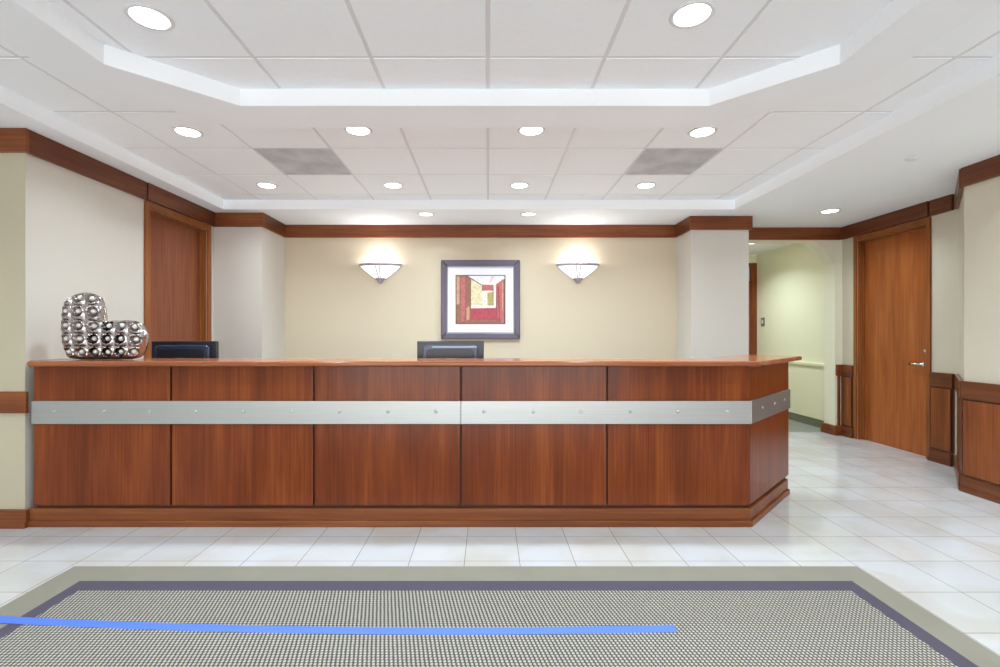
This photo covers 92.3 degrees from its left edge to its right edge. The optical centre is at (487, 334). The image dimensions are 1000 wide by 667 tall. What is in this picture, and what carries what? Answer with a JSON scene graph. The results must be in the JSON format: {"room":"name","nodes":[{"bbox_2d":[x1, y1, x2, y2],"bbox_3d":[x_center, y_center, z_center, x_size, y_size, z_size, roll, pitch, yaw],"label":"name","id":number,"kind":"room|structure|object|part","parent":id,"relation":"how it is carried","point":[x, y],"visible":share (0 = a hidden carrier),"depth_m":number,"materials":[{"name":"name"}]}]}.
{"room":"lobby","nodes":[
{"label":"lobby","id":0,"kind":"room"},
{"bbox_2d":[0,153,25,508],"bbox_3d":[-4.115,-0.120,3.204,2.170,2.750,0.123,0,0,0],"label":"wall","id":1,"kind":"structure","parent":0,"point":[12,165],"depth_m":3.14,"materials":[{"name":"beige paint"}]},
{"bbox_2d":[0,392,28,412],"bbox_3d":[-4.044,0.440,3.134,2.072,0.140,0.022,0,0,0],"label":"trim","id":2,"kind":"structure","parent":1,"relation":"attached to","point":[10,402],"depth_m":3.12,"materials":[{"name":"brown wood"}]},
{"bbox_2d":[0,128,29,152],"bbox_3d":[-4.040,-1.268,3.130,2.080,0.153,0.030,0,0,0],"label":"trim","id":3,"kind":"structure","parent":1,"relation":"attached to","point":[12,140],"depth_m":3.12,"materials":[{"name":"brown wood"}]},
{"bbox_2d":[0,509,29,528],"bbox_3d":[-4.040,1.198,3.125,2.080,0.115,0.040,0,0,0],"label":"baseboard","id":4,"kind":"structure","parent":1,"relation":"attached to","point":[9,518],"depth_m":3.12,"materials":[{"name":"brown wood"}]},
{"bbox_2d":[26,153,283,508],"bbox_3d":[-2.822,-0.120,4.572,0.655,2.750,2.855,0,0,0],"label":"wall","id":5,"kind":"structure","parent":0,"point":[84,234],"depth_m":3.82,"materials":[{"name":"beige paint"}]},
{"bbox_2d":[27,130,146,198],"bbox_3d":[-3.015,-1.268,3.683,0.030,0.153,1.077,0,0,0],"label":"trim","id":6,"kind":"structure","parent":5,"relation":"attached to","point":[42,147],"depth_m":3.57,"materials":[{"name":"brown wood"}]},
{"bbox_2d":[144,200,210,357],"bbox_3d":[-3.080,0.035,4.728,0.137,2.440,1.005,0,0,0],"label":"door","id":7,"kind":"structure","parent":5,"relation":"in","point":[177,253],"depth_m":4.75,"materials":[{"name":"brown wood"}]},
{"bbox_2d":[145,183,214,225],"bbox_3d":[-3.011,-1.268,4.751,0.038,0.153,1.038,0,0,0],"label":"trim","id":8,"kind":"structure","parent":5,"relation":"attached to","point":[159,196],"depth_m":4.66,"materials":[{"name":"brown wood"}]},
{"bbox_2d":[212,213,264,226],"bbox_3d":[-2.748,-1.268,5.285,0.565,0.153,0.030,0,0,0],"label":"trim","id":9,"kind":"structure","parent":5,"relation":"attached to","point":[221,219],"depth_m":5.27,"materials":[{"name":"brown wood"}]},
{"bbox_2d":[263,214,285,236],"bbox_3d":[-2.480,-1.268,5.575,0.030,0.153,0.550,0,0,0],"label":"trim","id":10,"kind":"structure","parent":5,"relation":"attached to","point":[271,224],"depth_m":5.57,"materials":[{"name":"brown wood"}]},
{"bbox_2d":[284,238,676,357],"bbox_3d":[-0.092,-0.120,5.940,4.805,2.750,0.120,0,0,0],"label":"wall","id":11,"kind":"structure","parent":0,"point":[627,307],"depth_m":5.88,"materials":[{"name":"paint"}]},
{"bbox_2d":[359,263,401,282],"bbox_3d":[-1.313,-0.749,5.811,0.530,0.237,0.137,0,0,0],"label":"wall sconce","id":12,"kind":"object","parent":11,"relation":"attached to","point":[380,272],"visible":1,"depth_m":5.80,"materials":[{"name":"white glass"}]},
{"bbox_3d":[-1.313,-0.762,5.812,0.510,0.165,0.128,0,0,0],"label":"lamp shade","id":13,"kind":"part","parent":12,"relation":"part of","materials":[{"name":"white glass"}]},
{"bbox_2d":[441,260,519,338],"bbox_3d":[-0.092,-0.433,5.856,0.964,0.964,0.043,0,0,0],"label":"framed picture","id":14,"kind":"object","parent":11,"relation":"attached to","point":[480,299],"visible":1,"depth_m":5.86,"materials":[{"name":"grey metal"}]},
{"bbox_2d":[456,275,504,323],"bbox_3d":[-0.092,-0.433,5.857,0.610,0.600,0.002,0,0,0],"label":"print","id":15,"kind":"object","parent":14,"relation":"attached to","point":[480,299],"depth_m":5.86},
{"bbox_2d":[284,225,676,237],"bbox_3d":[-0.092,-1.268,5.865,4.805,0.153,0.030,0,0,0],"label":"trim","id":16,"kind":"structure","parent":11,"relation":"attached to","point":[292,231],"depth_m":5.85,"materials":[{"name":"brown wood"}]},
{"bbox_2d":[556,263,599,282],"bbox_3d":[1.100,-0.749,5.811,0.530,0.237,0.137,0,0,0],"label":"wall sconce","id":17,"kind":"object","parent":11,"relation":"attached to","point":[577,272],"visible":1,"depth_m":5.80,"materials":[{"name":"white glass"}]},
{"bbox_3d":[1.100,-0.762,5.812,0.510,0.165,0.128,0,0,0],"label":"lamp shade","id":18,"kind":"part","parent":17,"relation":"part of","materials":[{"name":"white glass"}]},
{"bbox_2d":[675,217,689,236],"bbox_3d":[2.295,-1.268,5.650,0.030,0.153,0.400,0,0,0],"label":"trim","id":19,"kind":"structure","parent":11,"relation":"attached to","point":[682,227],"depth_m":5.63,"materials":[{"name":"brown wood"}]},
{"bbox_2d":[0,0,999,199],"bbox_3d":[-0.095,-1.535,0.369,5.470,0.180,9.538,0,0,0],"label":"ceiling tiles","id":20,"kind":"structure","parent":0,"point":[266,27],"depth_m":2.64,"materials":[{"name":"white tile"}]},
{"bbox_2d":[123,3,174,30],"bbox_3d":[-1.540,-1.442,2.185,0.194,0.004,0.194,0,0,0],"label":"recessed light","id":21,"kind":"object","parent":20,"relation":"attached to","point":[146,16],"visible":1,"depth_m":2.18,"materials":[{"name":"white plastic"}]},
{"bbox_2d":[172,126,203,137],"bbox_3d":[-2.135,-1.442,3.415,0.194,0.004,0.194,0,0,0],"label":"recessed light","id":22,"kind":"object","parent":20,"relation":"attached to","point":[181,130],"visible":1,"depth_m":3.40,"materials":[{"name":"white plastic"}]},
{"bbox_2d":[256,182,277,188],"bbox_3d":[-2.135,-1.442,4.635,0.194,0.004,0.194,0,0,0],"label":"recessed light","id":23,"kind":"object","parent":20,"relation":"attached to","point":[260,184],"visible":1,"depth_m":4.63,"materials":[{"name":"white plastic"}]},
{"bbox_2d":[254,149,350,174],"bbox_3d":[-1.525,-1.459,4.025,0.586,0.032,0.586,0,0,0],"label":"grille","id":24,"kind":"object","parent":20,"relation":"attached to","point":[289,161],"visible":0.98,"depth_m":4.00,"materials":[{"name":"grey metal"}]},
{"bbox_2d":[344,128,371,135],"bbox_3d":[-0.915,-1.442,3.385,0.194,0.004,0.194,0,0,0],"label":"recessed light","id":25,"kind":"object","parent":20,"relation":"attached to","point":[353,131],"visible":0.68,"depth_m":3.40,"materials":[{"name":"white"}]},
{"bbox_2d":[383,182,402,188],"bbox_3d":[-0.915,-1.442,4.635,0.194,0.004,0.194,0,0,0],"label":"recessed light","id":26,"kind":"object","parent":20,"relation":"attached to","point":[392,185],"visible":1,"depth_m":4.63,"materials":[{"name":"white plastic"}]},
{"bbox_2d":[0,0,998,127],"bbox_3d":[-0.085,-1.397,0.309,4.280,0.103,5.619,0,0,0],"label":"trim","id":27,"kind":"structure","parent":20,"relation":"attached to","point":[37,29],"depth_m":2.73,"materials":[{"name":"white paint"}]},
{"bbox_2d":[0,0,999,199],"bbox_3d":[-0.095,-1.462,0.369,5.446,0.026,9.538,0,0,0],"label":"grid","id":28,"kind":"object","parent":20,"relation":"attached to","point":[208,3],"depth_m":3.65,"materials":[{"name":"white metal"}]},
{"bbox_2d":[510,182,529,188],"bbox_3d":[0.305,-1.442,4.635,0.194,0.004,0.194,0,0,0],"label":"recessed light","id":29,"kind":"object","parent":20,"relation":"attached to","point":[518,185],"visible":1,"depth_m":4.63,"materials":[{"name":"white plastic"}]},
{"bbox_2d":[518,128,544,135],"bbox_3d":[0.305,-1.442,3.385,0.194,0.004,0.194,0,0,0],"label":"recessed light","id":30,"kind":"object","parent":20,"relation":"attached to","point":[523,131],"visible":0.64,"depth_m":3.40,"materials":[{"name":"white plastic"}]},
{"bbox_2d":[635,182,656,188],"bbox_3d":[1.525,-1.442,4.635,0.194,0.004,0.194,0,0,0],"label":"recessed light","id":31,"kind":"object","parent":20,"relation":"attached to","point":[645,185],"visible":1,"depth_m":4.63,"materials":[{"name":"white"}]},
{"bbox_2d":[625,149,721,174],"bbox_3d":[1.525,-1.459,4.025,0.586,0.032,0.586,0,0,0],"label":"grille","id":32,"kind":"object","parent":20,"relation":"attached to","point":[651,161],"visible":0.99,"depth_m":4.00,"materials":[{"name":"grey metal"}]},
{"bbox_2d":[669,0,715,28],"bbox_3d":[0.920,-1.442,2.165,0.194,0.004,0.194,0,0,0],"label":"recessed light","id":33,"kind":"object","parent":20,"relation":"attached to","point":[691,14],"visible":1,"depth_m":2.16,"materials":[{"name":"white"}]},
{"bbox_2d":[688,128,716,137],"bbox_3d":[1.525,-1.442,3.415,0.194,0.004,0.194,0,0,0],"label":"recessed light","id":34,"kind":"object","parent":20,"relation":"attached to","point":[697,132],"visible":0.88,"depth_m":3.42,"materials":[{"name":"white plastic"}]},
{"bbox_2d":[0,419,999,655],"bbox_3d":[0.000,1.305,1.600,12.000,0.100,13.600,0,0,0],"label":"floor","id":35,"kind":"structure","parent":0,"point":[900,517],"depth_m":2.90,"materials":[{"name":"tile"}]},
{"bbox_2d":[27,355,801,526],"bbox_3d":[-0.255,0.712,3.607,5.547,1.087,1.057,0,0,0],"label":"reception desk","id":36,"kind":"object","parent":35,"relation":"on","point":[138,442],"depth_m":3.15,"materials":[{"name":"brown wood"}]},
{"bbox_3d":[-2.534,0.662,3.160,0.894,0.911,0.021,0,0,0],"label":"panel","id":37,"kind":"part","parent":36,"relation":"part of","materials":[{"name":"brown wood"}]},
{"bbox_2d":[61,292,148,359],"bbox_3d":[-2.605,-0.061,3.270,0.581,0.458,0.130,0,0,0],"label":"heart sculpture","id":38,"kind":"object","parent":36,"relation":"on","point":[87,332],"visible":1,"depth_m":3.22,"materials":[{"name":"silver metal"}]},
{"bbox_2d":[152,341,218,357],"bbox_3d":[-2.330,0.281,3.640,0.505,0.468,0.240,0,0,0],"label":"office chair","id":39,"kind":"object","parent":36,"relation":"on","point":[160,349],"visible":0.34,"depth_m":3.65,"materials":[{"name":"black plastic"}]},
{"bbox_2d":[158,349,204,357],"bbox_3d":[-2.330,0.207,3.647,0.354,0.200,0.005,0,0,0],"label":"vent","id":40,"kind":"object","parent":39,"relation":"attached to","point":[162,353],"depth_m":3.64,"materials":[{"name":"black plastic"}]},
{"bbox_3d":[-1.611,0.662,3.160,0.924,0.911,0.021,0,0,0],"label":"panel","id":41,"kind":"part","parent":36,"relation":"part of","materials":[{"name":"brown wood"}]},
{"bbox_3d":[-0.659,0.662,3.160,0.951,0.911,0.021,0,0,0],"label":"panel","id":42,"kind":"part","parent":36,"relation":"part of","materials":[{"name":"brown wood"}]},
{"bbox_3d":[-0.290,1.196,3.199,5.425,0.118,0.591,0,0,-7],"label":"board","id":43,"kind":"part","parent":36,"relation":"part of","materials":[{"name":"brown wood"}]},
{"bbox_3d":[-0.282,1.234,3.180,5.436,0.042,0.582,0,0,-7],"label":"shoe moulding","id":44,"kind":"part","parent":36,"relation":"part of","materials":[{"name":"brown wood"}]},
{"bbox_2d":[27,355,801,366],"bbox_3d":[-0.255,0.185,3.607,5.547,0.035,1.057,0,0,0],"label":"countertop","id":45,"kind":"structure","parent":36,"relation":"on","point":[740,360],"depth_m":3.08,"materials":[{"name":"brown wood"}]},
{"bbox_2d":[417,341,483,357],"bbox_3d":[-0.288,0.281,3.640,0.512,0.468,0.240,0,0,0],"label":"computer monitor","id":46,"kind":"object","parent":36,"relation":"on","point":[425,349],"visible":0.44,"depth_m":3.65,"materials":[{"name":"black plastic"}]},
{"bbox_2d":[426,349,473,357],"bbox_3d":[-0.288,0.207,3.647,0.360,0.200,0.005,0,0,0],"label":"vent","id":47,"kind":"object","parent":46,"relation":"attached to","point":[430,353],"depth_m":3.64,"materials":[{"name":"black plastic"}]},
{"bbox_3d":[0.302,0.662,3.160,0.944,0.911,0.021,0,0,0],"label":"panel","id":48,"kind":"part","parent":36,"relation":"part of","materials":[{"name":"brown wood"}]},
{"bbox_3d":[1.251,0.662,3.160,0.926,0.911,0.021,0,0,0],"label":"panel","id":49,"kind":"part","parent":36,"relation":"part of","materials":[{"name":"brown wood"}]},
{"bbox_3d":[2.054,0.662,3.502,0.020,0.911,0.964,0,0,45],"label":"panel","id":50,"kind":"part","parent":36,"relation":"part of","materials":[{"name":"brown wood"}]},
{"bbox_2d":[0,566,999,666],"bbox_3d":[-0.122,1.251,1.346,4.225,0.008,2.492,0,0,0],"label":"entrance mat","id":51,"kind":"object","parent":35,"relation":"on","point":[722,616],"visible":1,"depth_m":2.13,"materials":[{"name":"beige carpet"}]},
{"bbox_2d":[0,616,677,634],"bbox_3d":[-1.053,1.250,2.073,3.702,0.009,0.120,0,0,2],"label":"tape","id":52,"kind":"object","parent":51,"relation":"on","point":[3,619],"visible":1,"depth_m":2.04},
{"bbox_2d":[0,54,999,254],"bbox_3d":[-0.100,-1.445,1.540,10.200,0.200,13.320,0,0,0],"label":"ceiling","id":53,"kind":"structure","parent":0,"point":[954,126],"depth_m":4.35,"materials":[{"name":"white paint"}]},
{"bbox_2d":[417,212,434,215],"bbox_3d":[-0.689,-1.342,5.335,0.194,0.004,0.194,0,0,0],"label":"recessed light","id":54,"kind":"object","parent":53,"relation":"in","point":[419,213],"visible":1,"depth_m":5.34,"materials":[{"name":"white plastic"}]},
{"bbox_2d":[520,212,537,215],"bbox_3d":[0.456,-1.342,5.335,0.194,0.004,0.194,0,0,0],"label":"recessed light","id":55,"kind":"object","parent":53,"relation":"in","point":[523,213],"visible":1,"depth_m":5.34,"materials":[{"name":"white plastic"}]},
{"bbox_2d":[819,209,840,213],"bbox_3d":[3.710,-1.342,5.206,0.194,0.004,0.194,0,0,0],"label":"recessed light","id":56,"kind":"object","parent":53,"relation":"in","point":[828,210],"visible":1,"depth_m":5.22,"materials":[{"name":"white plastic"}]},
{"bbox_2d":[904,157,918,161],"bbox_3d":[3.230,-1.339,3.660,0.084,0.012,0.084,0,0,0],"label":"sprinkler","id":57,"kind":"object","parent":53,"relation":"attached to","point":[910,158],"visible":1,"depth_m":3.64,"materials":[{"name":"white metal"}]},
{"bbox_2d":[677,230,748,357],"bbox_3d":[2.635,-0.120,5.840,0.650,2.750,0.780,0,0,0],"label":"wall pillar","id":58,"kind":"structure","parent":0,"point":[712,265],"depth_m":5.45,"materials":[{"name":"beige paint"}]},
{"bbox_2d":[689,216,752,229],"bbox_3d":[2.635,-1.268,5.435,0.710,0.153,0.030,0,0,0],"label":"trim","id":59,"kind":"structure","parent":58,"relation":"attached to","point":[695,222],"depth_m":5.42,"materials":[{"name":"brown wood"}]},
{"bbox_2d":[749,244,823,363],"bbox_3d":[3.460,-0.120,7.215,2.320,2.750,1.970,0,0,0],"label":"wall","id":60,"kind":"structure","parent":0,"point":[790,278],"depth_m":7.12,"materials":[{"name":"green paint"}]},
{"bbox_2d":[749,263,756,354],"bbox_3d":[4.030,0.025,8.090,0.940,2.460,0.120,0,0,0],"label":"door","id":61,"kind":"structure","parent":60,"relation":"in","point":[752,266],"depth_m":8.03,"materials":[{"name":"brown wood"}]},
{"bbox_2d":[761,317,764,325],"bbox_3d":[4.490,-0.215,7.850,0.017,0.140,0.100,0,0,0],"label":"light switch","id":62,"kind":"object","parent":60,"relation":"attached to","point":[762,319],"visible":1,"depth_m":7.82,"materials":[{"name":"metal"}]},
{"bbox_2d":[788,412,823,427],"bbox_3d":[4.494,1.200,7.140,0.012,0.110,1.820,0,0,0],"label":"baseboard","id":63,"kind":"structure","parent":60,"relation":"attached to","point":[792,416],"depth_m":6.79,"materials":[{"name":"plastic"}]},
{"bbox_2d":[788,361,823,420],"bbox_3d":[4.478,0.764,7.140,0.045,0.762,1.820,0,0,0],"label":"trim","id":64,"kind":"structure","parent":60,"relation":"attached to","point":[805,379],"depth_m":6.74,"materials":[{"name":"beige paint"}]},
{"bbox_2d":[749,240,841,424],"bbox_3d":[3.705,-0.120,6.130,1.490,2.750,0.200,0,0,0],"label":"wall","id":65,"kind":"structure","parent":0,"point":[829,252],"depth_m":6.08,"materials":[{"name":"beige paint"}]},
{"bbox_2d":[749,227,840,239],"bbox_3d":[3.690,-1.268,6.015,1.460,0.153,0.030,0,0,0],"label":"trim","id":66,"kind":"structure","parent":65,"relation":"attached to","point":[757,233],"depth_m":6.00,"materials":[{"name":"brown wood"}]},
{"bbox_2d":[836,364,841,425],"bbox_3d":[4.399,0.752,6.015,0.071,0.765,0.030,0,0,0],"label":"trim","id":67,"kind":"structure","parent":65,"relation":"attached to","point":[838,366],"depth_m":6.02,"materials":[{"name":"brown wood"}]},
{"bbox_2d":[842,176,999,454],"bbox_3d":[4.205,-0.120,0.515,0.730,2.750,11.030,0,0,0],"label":"wall","id":68,"kind":"structure","parent":0,"point":[965,239],"depth_m":3.87,"materials":[{"name":"beige paint"}]},
{"bbox_2d":[843,377,850,425],"bbox_3d":[4.426,0.820,5.920,0.008,0.595,0.140,0,0,0],"label":"wall panel","id":69,"kind":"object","parent":68,"relation":"attached to","point":[846,381],"depth_m":5.91,"materials":[{"name":"brown wood"}]},
{"bbox_2d":[841,364,852,376],"bbox_3d":[4.435,0.440,5.929,0.030,0.140,0.199,0,0,0],"label":"trim","id":70,"kind":"structure","parent":68,"relation":"attached to","point":[847,370],"depth_m":5.90,"materials":[{"name":"brown wood"}]},
{"bbox_2d":[841,376,852,427],"bbox_3d":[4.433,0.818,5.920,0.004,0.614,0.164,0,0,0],"label":"trim","id":71,"kind":"structure","parent":68,"relation":"attached to","point":[842,376],"depth_m":5.85,"materials":[{"name":"brown wood"}]},
{"bbox_2d":[841,201,929,239],"bbox_3d":[4.430,-1.268,5.410,0.040,0.153,1.180,0,0,0],"label":"trim","id":72,"kind":"structure","parent":68,"relation":"attached to","point":[921,210],"depth_m":5.30,"materials":[{"name":"brown wood"}]},
{"bbox_2d":[853,217,931,458],"bbox_3d":[4.500,0.035,5.320,0.137,2.440,1.010,0,0,0],"label":"door","id":73,"kind":"structure","parent":68,"relation":"in","point":[895,268],"depth_m":5.33,"materials":[{"name":"brown wood"}]},
{"bbox_3d":[4.492,0.305,5.040,0.056,0.052,0.152,0,0,0],"label":"handle","id":74,"kind":"part","parent":73,"relation":"part of","materials":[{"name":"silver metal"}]},
{"bbox_2d":[820,422,999,503],"bbox_3d":[4.122,1.195,0.615,0.655,0.120,11.250,0,0,0],"label":"baseboard","id":75,"kind":"structure","parent":68,"relation":"attached to","point":[987,491],"depth_m":3.87,"materials":[{"name":"brown wood"}]},
{"bbox_2d":[931,387,950,451],"bbox_3d":[4.426,0.820,4.694,0.008,0.595,0.205,0,0,0],"label":"panel","id":76,"kind":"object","parent":68,"relation":"attached to","point":[940,398],"depth_m":4.68,"materials":[{"name":"brown wood"}]},
{"bbox_2d":[929,194,953,215],"bbox_3d":[4.435,-1.268,4.695,0.030,0.153,0.230,0,0,0],"label":"trim","id":77,"kind":"structure","parent":68,"relation":"attached to","point":[943,204],"depth_m":4.68,"materials":[{"name":"brown wood"}]},
{"bbox_2d":[929,372,954,387],"bbox_3d":[4.435,0.440,4.694,0.030,0.140,0.237,0,0,0],"label":"trim","id":78,"kind":"structure","parent":68,"relation":"attached to","point":[945,380],"depth_m":4.67,"materials":[{"name":"brown wood"}]},
{"bbox_2d":[930,386,954,453],"bbox_3d":[4.433,0.818,4.694,0.004,0.614,0.229,0,0,0],"label":"trim","id":79,"kind":"structure","parent":68,"relation":"attached to","point":[951,389],"depth_m":4.59,"materials":[{"name":"brown wood"}]},
{"bbox_2d":[954,169,963,489],"bbox_3d":[4.132,-0.045,4.215,0.034,2.600,0.902,0,0,43],"label":"trim","id":80,"kind":"structure","parent":68,"relation":"attached to","point":[958,459],"depth_m":4.10,"materials":[{"name":"brown wood"}]},
{"bbox_2d":[961,155,999,186],"bbox_3d":[3.825,-1.268,-0.565,0.030,0.153,8.870,0,0,0],"label":"trim","id":81,"kind":"structure","parent":68,"relation":"attached to","point":[987,169],"depth_m":3.71,"materials":[{"name":"brown wood"}]},
{"bbox_2d":[961,381,999,402],"bbox_3d":[3.825,0.440,-0.565,0.030,0.140,8.870,0,0,0],"label":"trim","id":82,"kind":"structure","parent":68,"relation":"attached to","point":[987,392],"depth_m":3.71,"materials":[{"name":"brown wood"}]},
{"bbox_2d":[963,400,999,484],"bbox_3d":[3.816,0.820,3.236,0.008,0.595,1.232,0,0,0],"label":"panel","id":83,"kind":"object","parent":68,"relation":"attached to","point":[981,421],"depth_m":3.71,"materials":[{"name":"brown wood"}]},
{"bbox_2d":[963,399,999,485],"bbox_3d":[3.823,0.818,3.236,0.004,0.614,1.256,0,0,0],"label":"trim","id":84,"kind":"structure","parent":68,"relation":"attached to","point":[963,399],"depth_m":3.71,"materials":[{"name":"brown wood"}]},
{"bbox_2d":[963,475,999,486],"bbox_3d":[3.833,0.823,-0.565,0.014,0.625,8.870,0,0,0],"label":"trim","id":85,"kind":"structure","parent":68,"relation":"attached to","point":[963,475],"depth_m":3.72,"materials":[{"name":"brown wood"}]}
]}

